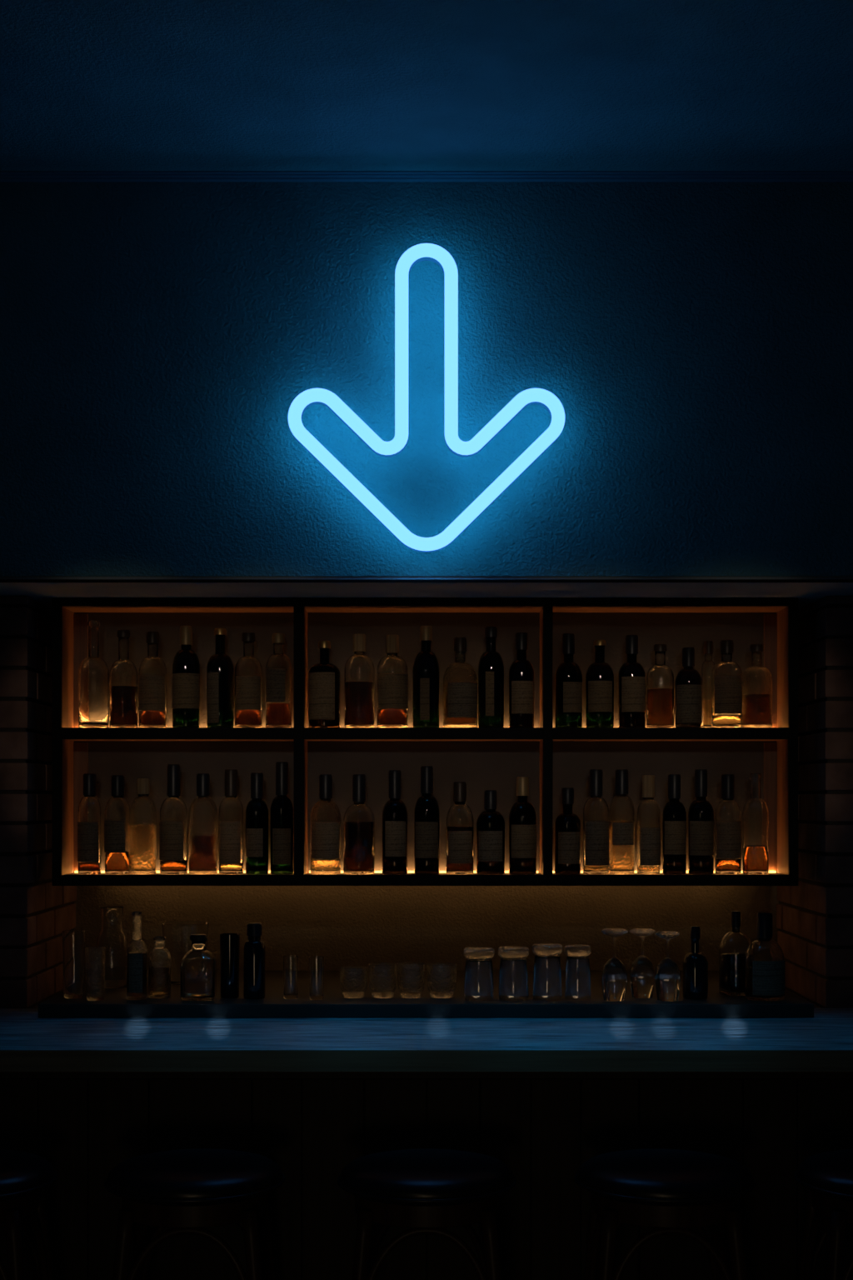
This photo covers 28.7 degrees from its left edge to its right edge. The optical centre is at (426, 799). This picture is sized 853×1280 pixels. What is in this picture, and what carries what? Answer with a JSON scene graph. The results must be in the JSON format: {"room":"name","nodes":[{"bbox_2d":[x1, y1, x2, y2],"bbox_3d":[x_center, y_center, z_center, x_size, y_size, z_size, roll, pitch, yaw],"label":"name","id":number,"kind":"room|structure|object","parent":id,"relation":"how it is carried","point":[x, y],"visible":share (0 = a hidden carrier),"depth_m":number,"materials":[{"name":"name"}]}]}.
{"room":"bar","nodes":[
{"label":"bar","id":0,"kind":"room"},
{"bbox_2d":[0,595,76,1007],"bbox_3d":[-1.744,0.535,4.868,1.313,2.185,0.641,0,0,0],"label":"wall","id":1,"kind":"structure","parent":0,"point":[35,912],"depth_m":4.56,"materials":[{"name":"brown brick"}]},
{"bbox_2d":[0,181,852,576],"bbox_3d":[0.000,-1.078,4.300,4.800,1.015,0.100,0,0,0],"label":"wall","id":2,"kind":"structure","parent":0,"point":[159,340],"depth_m":4.25,"materials":[{"name":"blue paint"}]},
{"bbox_2d":[0,576,852,609],"bbox_3d":[0.000,-0.565,4.777,4.800,0.012,1.046,0,0,0],"label":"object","id":3,"kind":"structure","parent":2,"relation":"attached to","point":[807,593],"depth_m":4.43,"materials":[{"name":"paint"}]},
{"bbox_2d":[288,243,564,553],"bbox_3d":[0.000,-0.998,4.183,0.688,0.762,0.135,0,0,0],"label":"sign","id":4,"kind":"object","parent":2,"relation":"attached to","point":[435,253],"visible":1,"depth_m":4.12,"materials":[{"name":"blue glass"}]},
{"bbox_2d":[0,170,852,181],"bbox_3d":[0.000,-1.581,4.225,4.800,0.010,0.050,0,0,0],"label":"crown molding","id":5,"kind":"structure","parent":2,"relation":"attached to","point":[5,176],"depth_m":4.22,"materials":[{"name":"teal paint"}]},
{"bbox_2d":[0,579,852,582],"bbox_3d":[0.000,-0.558,4.250,4.800,0.007,0.008,0,0,0],"label":"trim","id":6,"kind":"structure","parent":2,"relation":"attached to","point":[1,580],"depth_m":4.25,"materials":[{"name":"black metal"}]},
{"bbox_2d":[0,0,852,170],"bbox_3d":[0.000,-1.635,1.375,4.800,0.100,5.950,0,0,0],"label":"ceiling","id":7,"kind":"structure","parent":0,"point":[86,85],"depth_m":3.69,"materials":[{"name":"paint"}]},
{"bbox_2d":[74,885,779,979],"bbox_3d":[0.000,0.534,5.240,4.800,2.186,0.100,0,0,0],"label":"wall","id":8,"kind":"structure","parent":0,"point":[343,925],"depth_m":5.19,"materials":[{"name":"paint"}]},
{"bbox_2d":[52,597,798,885],"bbox_3d":[-0.003,-0.161,4.895,2.061,0.795,0.590,0,0,0],"label":"shelf unit","id":9,"kind":"object","parent":8,"relation":"attached to","point":[552,758],"visible":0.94,"depth_m":4.77,"materials":[{"name":"black wood"}]},
{"bbox_2d":[77,773,101,874],"bbox_3d":[-0.946,0.067,4.676,0.065,0.281,0.065,0,0,0],"label":"bottle","id":10,"kind":"object","parent":9,"relation":"on","point":[89,811],"visible":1,"depth_m":4.65,"materials":[{"name":"clear glass"}]},
{"bbox_2d":[78,620,109,727],"bbox_3d":[-0.933,-0.351,4.670,0.085,0.302,0.085,0,0,0],"label":"bottle","id":11,"kind":"object","parent":9,"relation":"on","point":[93,671],"visible":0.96,"depth_m":4.64,"materials":[{"name":"clear glass"}]},
{"bbox_2d":[104,775,130,874],"bbox_3d":[-0.865,0.069,4.669,0.073,0.276,0.073,0,0,0],"label":"bottle","id":12,"kind":"object","parent":9,"relation":"on","point":[117,822],"visible":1,"depth_m":4.64,"materials":[{"name":"clear glass"}]},
{"bbox_2d":[109,630,137,727],"bbox_3d":[-0.848,-0.338,4.668,0.078,0.276,0.078,0,0,0],"label":"bottle","id":13,"kind":"object","parent":9,"relation":"on","point":[123,672],"visible":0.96,"depth_m":4.64,"materials":[{"name":"clear glass"}]},
{"bbox_2d":[130,778,156,874],"bbox_3d":[-0.793,0.073,4.668,0.074,0.268,0.074,0,0,0],"label":"bottle","id":14,"kind":"object","parent":9,"relation":"on","point":[142,810],"visible":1,"depth_m":4.64,"materials":[{"name":"clear glass"}]},
{"bbox_2d":[139,631,166,727],"bbox_3d":[-0.768,-0.336,4.673,0.078,0.271,0.079,0,0,0],"label":"bottle","id":15,"kind":"object","parent":9,"relation":"on","point":[152,669],"visible":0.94,"depth_m":4.64,"materials":[{"name":"clear glass"}]},
{"bbox_2d":[159,764,187,874],"bbox_3d":[-0.708,0.054,4.667,0.077,0.307,0.078,0,0,0],"label":"bottle","id":16,"kind":"object","parent":9,"relation":"on","point":[173,809],"visible":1,"depth_m":4.64,"materials":[{"name":"clear glass"}]},
{"bbox_2d":[171,625,199,727],"bbox_3d":[-0.673,-0.343,4.666,0.077,0.287,0.078,0,0,0],"label":"wine bottle","id":17,"kind":"object","parent":9,"relation":"on","point":[186,664],"visible":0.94,"depth_m":4.64,"materials":[{"name":"green glass"}]},
{"bbox_2d":[189,773,217,874],"bbox_3d":[-0.626,0.067,4.670,0.080,0.281,0.080,0,0,0],"label":"bottle","id":18,"kind":"object","parent":9,"relation":"on","point":[202,810],"visible":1,"depth_m":4.64,"materials":[{"name":"clear glass"}]},
{"bbox_2d":[206,628,234,727],"bbox_3d":[-0.578,-0.340,4.672,0.076,0.281,0.077,0,0,0],"label":"wine bottle","id":19,"kind":"object","parent":9,"relation":"on","point":[220,667],"visible":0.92,"depth_m":4.64,"materials":[{"name":"green glass"}]},
{"bbox_2d":[219,769,243,874],"bbox_3d":[-0.548,0.061,4.675,0.069,0.293,0.070,0,0,0],"label":"bottle","id":20,"kind":"object","parent":9,"relation":"on","point":[231,807],"visible":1,"depth_m":4.65,"materials":[{"name":"clear glass"}]},
{"bbox_2d":[235,632,262,727],"bbox_3d":[-0.499,-0.334,4.670,0.077,0.269,0.078,0,0,0],"label":"bottle","id":21,"kind":"object","parent":9,"relation":"on","point":[248,668],"visible":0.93,"depth_m":4.64,"materials":[{"name":"clear glass"}]},
{"bbox_2d":[245,772,268,874],"bbox_3d":[-0.475,0.066,4.668,0.064,0.284,0.065,0,0,0],"label":"wine bottle","id":22,"kind":"object","parent":9,"relation":"on","point":[257,810],"visible":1,"depth_m":4.64,"materials":[{"name":"green glass"}]},
{"bbox_2d":[265,633,291,727],"bbox_3d":[-0.414,-0.333,4.666,0.074,0.266,0.074,0,0,0],"label":"bottle","id":23,"kind":"object","parent":9,"relation":"on","point":[278,666],"visible":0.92,"depth_m":4.64,"materials":[{"name":"clear glass"}]},
{"bbox_2d":[270,761,294,874],"bbox_3d":[-0.405,0.050,4.673,0.066,0.314,0.066,0,0,0],"label":"wine bottle","id":24,"kind":"object","parent":9,"relation":"on","point":[282,811],"visible":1,"depth_m":4.65,"materials":[{"name":"green glass"}]},
{"bbox_2d":[308,640,340,727],"bbox_3d":[-0.286,-0.323,4.672,0.090,0.246,0.091,0,0,0],"label":"wine bottle","id":25,"kind":"object","parent":9,"relation":"on","point":[324,677],"visible":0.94,"depth_m":4.63,"materials":[{"name":"brown glass"}]},
{"bbox_2d":[310,774,340,874],"bbox_3d":[-0.283,0.068,4.673,0.085,0.279,0.086,0,0,0],"label":"bottle","id":26,"kind":"object","parent":9,"relation":"on","point":[325,814],"visible":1,"depth_m":4.64,"materials":[{"name":"clear glass"}]},
{"bbox_2d":[343,774,374,874],"bbox_3d":[-0.189,0.068,4.670,0.089,0.279,0.089,0,0,0],"label":"bottle","id":27,"kind":"object","parent":9,"relation":"on","point":[358,818],"visible":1,"depth_m":4.64,"materials":[{"name":"clear glass"}]},
{"bbox_2d":[344,634,374,727],"bbox_3d":[-0.188,-0.332,4.666,0.085,0.264,0.085,0,0,0],"label":"bottle","id":28,"kind":"object","parent":9,"relation":"on","point":[359,669],"visible":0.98,"depth_m":4.63,"materials":[{"name":"clear glass"}]},
{"bbox_2d":[376,635,408,727],"bbox_3d":[-0.096,-0.331,4.671,0.088,0.262,0.088,0,0,0],"label":"bottle","id":29,"kind":"object","parent":9,"relation":"on","point":[392,669],"visible":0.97,"depth_m":4.64,"materials":[{"name":"clear glass"}]},
{"bbox_2d":[381,770,408,874],"bbox_3d":[-0.089,0.062,4.672,0.072,0.291,0.073,0,0,0],"label":"wine bottle","id":30,"kind":"object","parent":9,"relation":"on","point":[394,817],"visible":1,"depth_m":4.64,"materials":[{"name":"brown glass"}]},
{"bbox_2d":[412,625,439,727],"bbox_3d":[-0.001,-0.343,4.666,0.076,0.287,0.077,0,0,0],"label":"wine bottle","id":31,"kind":"object","parent":9,"relation":"on","point":[426,670],"visible":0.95,"depth_m":4.64,"materials":[{"name":"green glass"}]},
{"bbox_2d":[414,765,439,874],"bbox_3d":[0.001,0.056,4.666,0.071,0.302,0.072,0,0,0],"label":"wine bottle","id":32,"kind":"object","parent":9,"relation":"on","point":[427,812],"visible":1,"depth_m":4.64,"materials":[{"name":"brown glass"}]},
{"bbox_2d":[445,781,474,874],"bbox_3d":[0.093,0.078,4.666,0.078,0.258,0.079,0,0,0],"label":"bottle","id":33,"kind":"object","parent":9,"relation":"on","point":[459,820],"visible":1,"depth_m":4.64,"materials":[{"name":"clear glass"}]},
{"bbox_2d":[443,637,477,727],"bbox_3d":[0.095,-0.327,4.667,0.096,0.254,0.097,0,0,0],"label":"bottle","id":34,"kind":"object","parent":9,"relation":"on","point":[460,677],"visible":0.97,"depth_m":4.63,"materials":[{"name":"clear glass"}]},
{"bbox_2d":[476,790,504,874],"bbox_3d":[0.180,0.090,4.668,0.080,0.234,0.081,0,0,0],"label":"wine bottle","id":35,"kind":"object","parent":9,"relation":"on","point":[490,822],"visible":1,"depth_m":4.64,"materials":[{"name":"brown glass"}]},
{"bbox_2d":[478,626,504,727],"bbox_3d":[0.181,-0.343,4.671,0.074,0.285,0.074,0,0,0],"label":"wine bottle","id":36,"kind":"object","parent":9,"relation":"on","point":[491,665],"visible":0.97,"depth_m":4.64,"materials":[{"name":"green glass"}]},
{"bbox_2d":[509,632,534,727],"bbox_3d":[0.267,-0.335,4.676,0.071,0.269,0.072,0,0,0],"label":"wine bottle","id":37,"kind":"object","parent":9,"relation":"on","point":[521,671],"visible":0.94,"depth_m":4.65,"materials":[{"name":"brown glass"}]},
{"bbox_2d":[509,776,536,874],"bbox_3d":[0.270,0.071,4.674,0.078,0.272,0.079,0,0,0],"label":"wine bottle","id":38,"kind":"object","parent":9,"relation":"on","point":[522,815],"visible":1,"depth_m":4.64,"materials":[{"name":"brown glass"}]},
{"bbox_2d":[555,787,580,874],"bbox_3d":[0.396,0.086,4.671,0.074,0.242,0.074,0,0,0],"label":"wine bottle","id":39,"kind":"object","parent":9,"relation":"on","point":[567,824],"visible":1,"depth_m":4.64,"materials":[{"name":"brown glass"}]},
{"bbox_2d":[555,633,582,727],"bbox_3d":[0.398,-0.333,4.667,0.077,0.266,0.078,0,0,0],"label":"wine bottle","id":40,"kind":"object","parent":9,"relation":"on","point":[568,675],"visible":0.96,"depth_m":4.64,"materials":[{"name":"green glass"}]},
{"bbox_2d":[583,769,609,874],"bbox_3d":[0.475,0.061,4.669,0.074,0.293,0.074,0,0,0],"label":"bottle","id":41,"kind":"object","parent":9,"relation":"on","point":[596,808],"visible":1,"depth_m":4.64,"materials":[{"name":"clear glass"}]},
{"bbox_2d":[585,640,614,727],"bbox_3d":[0.485,-0.324,4.668,0.079,0.248,0.080,0,0,0],"label":"wine bottle","id":42,"kind":"object","parent":9,"relation":"on","point":[599,675],"visible":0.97,"depth_m":4.64,"materials":[{"name":"green glass"}]},
{"bbox_2d":[609,769,634,874],"bbox_3d":[0.548,0.061,4.673,0.071,0.293,0.072,0,0,0],"label":"bottle","id":43,"kind":"object","parent":9,"relation":"on","point":[622,810],"visible":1,"depth_m":4.64,"materials":[{"name":"clear glass"}]},
{"bbox_2d":[618,635,645,727],"bbox_3d":[0.576,-0.331,4.673,0.076,0.262,0.077,0,0,0],"label":"wine bottle","id":44,"kind":"object","parent":9,"relation":"on","point":[632,674],"visible":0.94,"depth_m":4.64,"materials":[{"name":"brown glass"}]},
{"bbox_2d":[636,775,660,874],"bbox_3d":[0.623,0.069,4.671,0.066,0.277,0.066,0,0,0],"label":"bottle","id":45,"kind":"object","parent":9,"relation":"on","point":[648,813],"visible":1,"depth_m":4.65,"materials":[{"name":"clear glass"}]},
{"bbox_2d":[646,644,674,727],"bbox_3d":[0.656,-0.318,4.677,0.077,0.237,0.077,0,0,0],"label":"bottle","id":46,"kind":"object","parent":9,"relation":"on","point":[660,677],"visible":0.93,"depth_m":4.65,"materials":[{"name":"clear glass"}]},
{"bbox_2d":[662,774,686,874],"bbox_3d":[0.695,0.068,4.669,0.067,0.279,0.068,0,0,0],"label":"wine bottle","id":47,"kind":"object","parent":9,"relation":"on","point":[674,813],"visible":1,"depth_m":4.64,"materials":[{"name":"brown glass"}]},
{"bbox_2d":[675,647,702,727],"bbox_3d":[0.735,-0.313,4.673,0.074,0.227,0.074,0,0,0],"label":"wine bottle","id":48,"kind":"object","parent":9,"relation":"on","point":[688,680],"visible":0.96,"depth_m":4.64,"materials":[{"name":"brown glass"}]},
{"bbox_2d":[688,769,714,874],"bbox_3d":[0.770,0.061,4.675,0.071,0.293,0.072,0,0,0],"label":"wine bottle","id":49,"kind":"object","parent":9,"relation":"on","point":[701,812],"visible":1,"depth_m":4.65,"materials":[{"name":"brown glass"}]},
{"bbox_2d":[701,640,714,727],"bbox_3d":[0.799,-0.325,4.722,0.040,0.250,0.040,0,0,0],"label":"bottle","id":50,"kind":"object","parent":9,"relation":"on","point":[708,664],"visible":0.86,"depth_m":4.71,"materials":[{"name":"clear glass"}]},
{"bbox_2d":[711,640,742,727],"bbox_3d":[0.839,-0.323,4.655,0.086,0.246,0.087,0,0,0],"label":"bottle","id":51,"kind":"object","parent":9,"relation":"on","point":[727,674],"visible":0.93,"depth_m":4.62,"materials":[{"name":"clear glass"}]},
{"bbox_2d":[715,774,741,874],"bbox_3d":[0.846,0.068,4.674,0.073,0.279,0.073,0,0,0],"label":"bottle","id":52,"kind":"object","parent":9,"relation":"on","point":[727,814],"visible":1,"depth_m":4.65,"materials":[{"name":"clear glass"}]},
{"bbox_2d":[742,773,769,874],"bbox_3d":[0.922,0.066,4.669,0.072,0.282,0.072,0,0,0],"label":"bottle","id":53,"kind":"object","parent":9,"relation":"on","point":[755,812],"visible":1,"depth_m":4.64,"materials":[{"name":"clear glass"}]},
{"bbox_2d":[742,644,772,727],"bbox_3d":[0.925,-0.318,4.667,0.085,0.236,0.085,0,0,0],"label":"bottle","id":54,"kind":"object","parent":9,"relation":"on","point":[757,679],"visible":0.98,"depth_m":4.63,"materials":[{"name":"clear glass"}]},
{"bbox_2d":[776,595,852,1007],"bbox_3d":[1.744,0.535,4.868,1.313,2.185,0.642,0,0,0],"label":"wall","id":55,"kind":"structure","parent":0,"point":[815,916],"depth_m":4.57,"materials":[{"name":"brown brick"}]},
{"bbox_3d":[0.000,1.677,1.845,4.800,0.100,6.890,0,0,0],"label":"floor","id":56,"kind":"structure","parent":0,"visible":0},
{"bbox_2d":[0,1149,57,1279],"bbox_3d":[-0.996,1.202,3.600,0.451,0.852,0.451,0,0,0],"label":"bar stool","id":57,"kind":"object","parent":56,"relation":"on","point":[24,1176],"visible":1,"depth_m":3.54,"materials":[{"name":"black leather"}]},
{"bbox_2d":[104,1148,285,1279],"bbox_3d":[-0.500,1.202,3.600,0.451,0.852,0.451,0,0,0],"label":"bar stool","id":58,"kind":"object","parent":56,"relation":"on","point":[184,1192],"visible":1,"depth_m":3.48,"materials":[{"name":"black leather"}]},
{"bbox_2d":[0,1072,852,1279],"bbox_3d":[0.000,1.123,4.237,4.794,1.008,0.526,0,0,0],"label":"bar counter","id":59,"kind":"object","parent":56,"relation":"on","point":[543,1127],"depth_m":3.98,"materials":[{"name":"black wood"}]},
{"bbox_2d":[0,1007,852,1072],"bbox_3d":[0.000,0.592,4.164,4.796,0.051,0.768,0,0,0],"label":"countertop","id":60,"kind":"structure","parent":59,"relation":"on","point":[823,1042],"depth_m":3.85,"materials":[{"name":"brown wood"}]},
{"bbox_2d":[38,970,814,1017],"bbox_3d":[-0.001,0.548,4.759,2.018,0.036,0.858,0,0,0],"label":"ledge","id":61,"kind":"object","parent":60,"relation":"on","point":[115,1003],"visible":0.51,"depth_m":4.33,"materials":[{"name":"black wood"}]},
{"bbox_2d":[62,930,84,998],"bbox_3d":[-0.948,0.441,4.476,0.060,0.179,0.060,0,0,0],"label":"tumbler","id":62,"kind":"object","parent":61,"relation":"on","point":[73,941],"visible":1,"depth_m":4.45,"materials":[{"name":"clear glass"}]},
{"bbox_2d":[85,946,105,1000],"bbox_3d":[-0.878,0.461,4.420,0.053,0.139,0.053,0,0,0],"label":"tumbler","id":63,"kind":"object","parent":61,"relation":"on","point":[95,956],"visible":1,"depth_m":4.40,"materials":[{"name":"clear glass"}]},
{"bbox_2d":[95,905,128,989],"bbox_3d":[-0.890,0.416,4.715,0.094,0.230,0.094,0,0,0],"label":"carafe","id":64,"kind":"object","parent":61,"relation":"on","point":[112,936],"visible":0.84,"depth_m":4.68,"materials":[{"name":"clear glass"}]},
{"bbox_2d":[126,911,147,999],"bbox_3d":[-0.771,0.414,4.438,0.055,0.233,0.056,0,0,0],"label":"bottle","id":65,"kind":"object","parent":61,"relation":"on","point":[137,950],"visible":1,"depth_m":4.42,"materials":[{"name":"clear glass"}]},
{"bbox_2d":[148,936,170,998],"bbox_3d":[-0.717,0.449,4.476,0.062,0.163,0.062,0,0,0],"label":"bottle","id":66,"kind":"object","parent":61,"relation":"on","point":[159,957],"visible":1,"depth_m":4.45,"materials":[{"name":"clear glass"}]},
{"bbox_2d":[161,921,209,984],"bbox_3d":[-0.698,0.443,4.822,0.135,0.174,0.135,0,0,0],"label":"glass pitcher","id":67,"kind":"object","parent":61,"relation":"on","point":[177,934],"visible":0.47,"depth_m":4.77,"materials":[{"name":"clear glass"}]},
{"bbox_2d":[180,934,216,1000],"bbox_3d":[-0.607,0.444,4.439,0.090,0.172,0.090,0,0,0],"label":"bottle","id":68,"kind":"object","parent":61,"relation":"on","point":[198,965],"visible":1,"depth_m":4.40,"materials":[{"name":"clear glass"}]},
{"bbox_2d":[220,933,239,998],"bbox_3d":[-0.528,0.445,4.476,0.054,0.171,0.054,0,0,0],"label":"cup","id":69,"kind":"object","parent":61,"relation":"on","point":[229,942],"visible":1,"depth_m":4.45,"materials":[{"name":"black glass"}]},
{"bbox_2d":[243,922,265,999],"bbox_3d":[-0.460,0.430,4.457,0.058,0.201,0.058,0,0,0],"label":"bottle","id":70,"kind":"object","parent":61,"relation":"on","point":[254,950],"visible":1,"depth_m":4.43,"materials":[{"name":"black glass"}]},
{"bbox_2d":[283,955,298,999],"bbox_3d":[-0.363,0.474,4.457,0.040,0.114,0.040,0,0,0],"label":"tumbler","id":71,"kind":"object","parent":61,"relation":"on","point":[290,962],"visible":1,"depth_m":4.44,"materials":[{"name":"clear glass"}]},
{"bbox_2d":[309,955,324,999],"bbox_3d":[-0.293,0.474,4.439,0.040,0.113,0.040,0,0,0],"label":"tumbler","id":72,"kind":"object","parent":61,"relation":"on","point":[316,962],"visible":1,"depth_m":4.42,"materials":[{"name":"clear glass"}]},
{"bbox_2d":[339,965,368,998],"bbox_3d":[-0.196,0.490,4.476,0.078,0.081,0.078,0,0,0],"label":"glass","id":73,"kind":"object","parent":61,"relation":"on","point":[353,979],"visible":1,"depth_m":4.45,"materials":[{"name":"clear glass"}]},
{"bbox_2d":[368,962,397,998],"bbox_3d":[-0.117,0.485,4.476,0.078,0.090,0.078,0,0,0],"label":"glass","id":74,"kind":"object","parent":61,"relation":"on","point":[382,976],"visible":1,"depth_m":4.45,"materials":[{"name":"clear glass"}]},
{"bbox_2d":[397,961,424,998],"bbox_3d":[-0.041,0.484,4.476,0.076,0.093,0.076,0,0,0],"label":"glass","id":75,"kind":"object","parent":61,"relation":"on","point":[411,975],"visible":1,"depth_m":4.45,"materials":[{"name":"clear glass"}]},
{"bbox_2d":[426,962,457,999],"bbox_3d":[0.041,0.485,4.476,0.083,0.090,0.083,0,0,0],"label":"glass","id":76,"kind":"object","parent":61,"relation":"on","point":[442,977],"visible":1,"depth_m":4.44,"materials":[{"name":"clear glass"}]},
{"bbox_2d":[463,946,494,1001],"bbox_3d":[0.140,0.461,4.429,0.084,0.138,0.084,0,0,0],"label":"jar","id":77,"kind":"object","parent":61,"relation":"on","point":[478,985],"visible":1,"depth_m":4.40,"materials":[{"name":"clear glass"}]},
{"bbox_2d":[498,945,529,1001],"bbox_3d":[0.231,0.460,4.429,0.084,0.141,0.084,0,0,0],"label":"jar","id":78,"kind":"object","parent":61,"relation":"on","point":[513,973],"visible":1,"depth_m":4.40,"materials":[{"name":"clear glass"}]},
{"bbox_2d":[532,942,562,1001],"bbox_3d":[0.321,0.456,4.429,0.082,0.148,0.082,0,0,0],"label":"jar","id":79,"kind":"object","parent":61,"relation":"on","point":[547,972],"visible":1,"depth_m":4.40,"materials":[{"name":"clear glass"}]},
{"bbox_2d":[564,944,591,1000],"bbox_3d":[0.402,0.458,4.429,0.073,0.145,0.073,0,0,0],"label":"jar","id":80,"kind":"object","parent":61,"relation":"on","point":[577,977],"visible":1,"depth_m":4.40,"materials":[{"name":"clear glass"}]},
{"bbox_2d":[600,928,628,1000],"bbox_3d":[0.498,0.435,4.420,0.071,0.190,0.071,0,0,0],"label":"wine glass","id":81,"kind":"object","parent":61,"relation":"on","point":[614,975],"visible":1,"depth_m":4.40,"materials":[{"name":"clear glass"}]},
{"bbox_2d":[601,957,627,1000],"bbox_3d":[0.498,0.474,4.420,0.068,0.113,0.068,0,0,0],"label":"bowl","id":82,"kind":"object","parent":81,"relation":"attached to","point":[614,975],"depth_m":4.39,"materials":[{"name":"clear glass"}]},
{"bbox_2d":[629,928,655,998],"bbox_3d":[0.581,0.438,4.487,0.070,0.185,0.070,0,0,0],"label":"wine glass","id":83,"kind":"object","parent":61,"relation":"on","point":[642,972],"visible":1,"depth_m":4.46,"materials":[{"name":"clear glass"}]},
{"bbox_2d":[630,955,654,998],"bbox_3d":[0.581,0.474,4.487,0.067,0.113,0.067,0,0,0],"label":"bowl","id":84,"kind":"object","parent":83,"relation":"attached to","point":[642,972],"depth_m":4.46,"materials":[{"name":"clear glass"}]},
{"bbox_2d":[655,930,680,1000],"bbox_3d":[0.640,0.439,4.420,0.068,0.183,0.068,0,0,18],"label":"wine glass","id":85,"kind":"object","parent":61,"relation":"on","point":[667,975],"visible":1,"depth_m":4.40,"materials":[{"name":"clear glass"}]},
{"bbox_2d":[655,957,680,1000],"bbox_3d":[0.640,0.474,4.420,0.068,0.113,0.068,0,0,0],"label":"bowl","id":86,"kind":"object","parent":85,"relation":"attached to","point":[667,975],"depth_m":4.39,"materials":[{"name":"clear glass"}]},
{"bbox_2d":[682,925,708,999],"bbox_3d":[0.719,0.434,4.457,0.067,0.192,0.067,0,0,0],"label":"bottle","id":87,"kind":"object","parent":61,"relation":"on","point":[695,963],"visible":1,"depth_m":4.43,"materials":[{"name":"black glass"}]},
{"bbox_2d":[719,910,751,995],"bbox_3d":[0.846,0.417,4.553,0.092,0.227,0.092,0,0,0],"label":"bottle","id":88,"kind":"object","parent":61,"relation":"on","point":[734,945],"visible":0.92,"depth_m":4.52,"materials":[{"name":"clear glass"}]},
{"bbox_2d":[745,912,784,1001],"bbox_3d":[0.901,0.415,4.438,0.105,0.230,0.106,0,0,0],"label":"bottle","id":89,"kind":"object","parent":61,"relation":"on","point":[764,958],"visible":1,"depth_m":4.40,"materials":[{"name":"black glass"}]},
{"bbox_2d":[337,1148,516,1279],"bbox_3d":[0.001,1.202,3.600,0.451,0.852,0.451,0,0,0],"label":"bar stool","id":90,"kind":"object","parent":56,"relation":"on","point":[426,1191],"visible":1,"depth_m":3.48,"materials":[{"name":"black leather"}]},
{"bbox_2d":[574,1148,755,1279],"bbox_3d":[0.514,1.202,3.600,0.451,0.852,0.451,0,0,0],"label":"bar stool","id":91,"kind":"object","parent":56,"relation":"on","point":[675,1192],"visible":1,"depth_m":3.48,"materials":[{"name":"black leather"}]},
{"bbox_2d":[794,1149,852,1279],"bbox_3d":[0.993,1.202,3.600,0.451,0.852,0.451,0,0,0],"label":"bar stool","id":92,"kind":"object","parent":56,"relation":"on","point":[827,1177],"visible":1,"depth_m":3.54,"materials":[{"name":"black leather"}]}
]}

